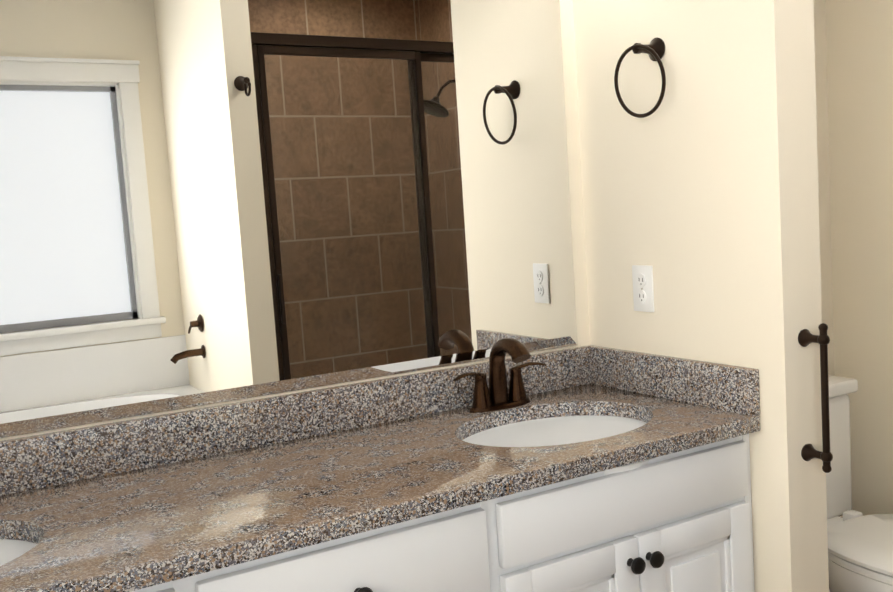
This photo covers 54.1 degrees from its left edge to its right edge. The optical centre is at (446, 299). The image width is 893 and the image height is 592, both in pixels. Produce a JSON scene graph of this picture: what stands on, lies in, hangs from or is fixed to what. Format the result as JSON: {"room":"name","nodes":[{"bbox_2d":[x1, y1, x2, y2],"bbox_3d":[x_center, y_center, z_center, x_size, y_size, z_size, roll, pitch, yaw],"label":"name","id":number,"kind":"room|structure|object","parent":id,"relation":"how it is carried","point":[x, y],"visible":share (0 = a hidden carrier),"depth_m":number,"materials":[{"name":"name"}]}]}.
{"room":"bathroom","nodes":[
{"label":"bathroom","id":0,"kind":"room"},
{"bbox_2d":[0,359,488,440],"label":"wall","id":1,"kind":"structure","parent":0,"point":[290,392],"depth_m":1.87,"materials":[{"name":"beige paint"}]},
{"bbox_2d":[0,0,576,437],"bbox_3d":[-0.506,-0.316,1.812,1.900,1.075,0.008,-7,6,-30],"label":"mirror","id":2,"kind":"object","parent":1,"relation":"attached to","point":[204,202],"visible":1,"depth_m":1.88,"materials":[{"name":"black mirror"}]},
{"bbox_2d":[0,345,591,493],"bbox_3d":[-0.482,0.275,1.850,2.028,0.100,0.020,-7,6,-30],"label":"backsplash","id":3,"kind":"structure","parent":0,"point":[29,462],"depth_m":1.86,"materials":[{"name":"grey stone"}]},
{"bbox_2d":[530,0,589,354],"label":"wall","id":4,"kind":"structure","parent":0,"point":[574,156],"depth_m":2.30,"materials":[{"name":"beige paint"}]},
{"bbox_2d":[573,0,828,591],"bbox_3d":[0.569,-0.268,2.076,0.120,2.740,0.630,-7,6,-30],"label":"wall","id":5,"kind":"structure","parent":0,"point":[700,193],"depth_m":1.91,"materials":[{"name":"beige paint"}]},
{"bbox_2d":[614,37,665,117],"bbox_3d":[0.462,-0.512,2.018,0.074,0.183,0.165,-7,6,-30],"label":"towel ring","id":6,"kind":"object","parent":5,"relation":"attached to","point":[654,49],"visible":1,"depth_m":2.01,"materials":[{"name":"brown metal"}]},
{"bbox_2d":[632,265,654,311],"bbox_3d":[0.481,-0.027,2.148,0.010,0.114,0.070,-7,6,-30],"label":"outlet","id":7,"kind":"object","parent":5,"relation":"attached to","point":[643,290],"visible":1,"depth_m":2.14,"materials":[{"name":"white plastic"}]},
{"bbox_2d":[588,346,759,413],"bbox_3d":[0.526,0.186,2.101,0.020,0.100,0.543,-7,6,-30],"label":"backsplash","id":8,"kind":"structure","parent":5,"relation":"attached to","point":[722,386],"depth_m":2.05,"materials":[{"name":"grey stone"}]},
{"bbox_2d":[798,323,832,472],"bbox_3d":[0.771,0.203,1.819,0.038,0.314,0.060,-7,6,-30],"label":"towel bar","id":9,"kind":"object","parent":5,"relation":"attached to","point":[806,337],"visible":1,"depth_m":1.80,"materials":[{"name":"brown metal"}]},
{"bbox_2d":[813,0,834,375],"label":"wall","id":10,"kind":"structure","parent":0,"point":[819,5],"depth_m":2.80,"materials":[{"name":"beige paint"}]},
{"bbox_2d":[825,0,892,516],"bbox_3d":[1.983,-0.320,1.635,0.120,2.740,2.800,-7,6,-30],"label":"wall","id":11,"kind":"structure","parent":0,"point":[859,42],"depth_m":2.74,"materials":[{"name":"beige paint"}]},
{"bbox_3d":[0.434,1.279,0.898,3.910,0.100,2.980,-7,6,-30],"label":"floor","id":12,"kind":"structure","parent":0,"visible":0},
{"bbox_2d":[92,426,760,591],"bbox_3d":[-0.305,0.787,1.655,2.018,0.835,0.582,-7,6,-30],"label":"bathroom vanity","id":13,"kind":"object","parent":12,"relation":"on","point":[678,519],"depth_m":1.64,"materials":[{"name":"white wood"}]},
{"bbox_2d":[0,382,759,591],"bbox_3d":[-0.343,0.355,1.621,2.028,0.035,0.563,-7,6,-30],"label":"countertop","id":14,"kind":"structure","parent":13,"relation":"on","point":[89,534],"depth_m":1.57,"materials":[{"name":"stone"}]},
{"bbox_2d":[0,522,15,589],"bbox_3d":[-0.851,0.509,1.318,0.418,0.173,0.538,-7,6,-30],"label":"sink","id":15,"kind":"object","parent":14,"relation":"in","point":[7,579],"depth_m":1.27,"materials":[{"name":"white ceramic"}]},
{"bbox_2d":[448,338,547,417],"bbox_3d":[0.147,0.176,2.077,0.266,0.174,0.151,-7,6,-30],"label":"faucet","id":16,"kind":"object","parent":14,"relation":"on","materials":[{"name":"brown metal"}]},
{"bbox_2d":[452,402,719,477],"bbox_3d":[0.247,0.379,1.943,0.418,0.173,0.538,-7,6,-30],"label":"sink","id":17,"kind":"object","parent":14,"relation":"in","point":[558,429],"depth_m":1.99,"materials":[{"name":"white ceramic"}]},
{"bbox_2d":[826,375,892,591],"bbox_3d":[1.139,0.656,2.335,0.456,0.787,0.801,-7,6,-30],"label":"toilet","id":18,"kind":"object","parent":12,"relation":"on","point":[860,552],"visible":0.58,"depth_m":2.33,"materials":[{"name":"white ceramic"}]}
]}

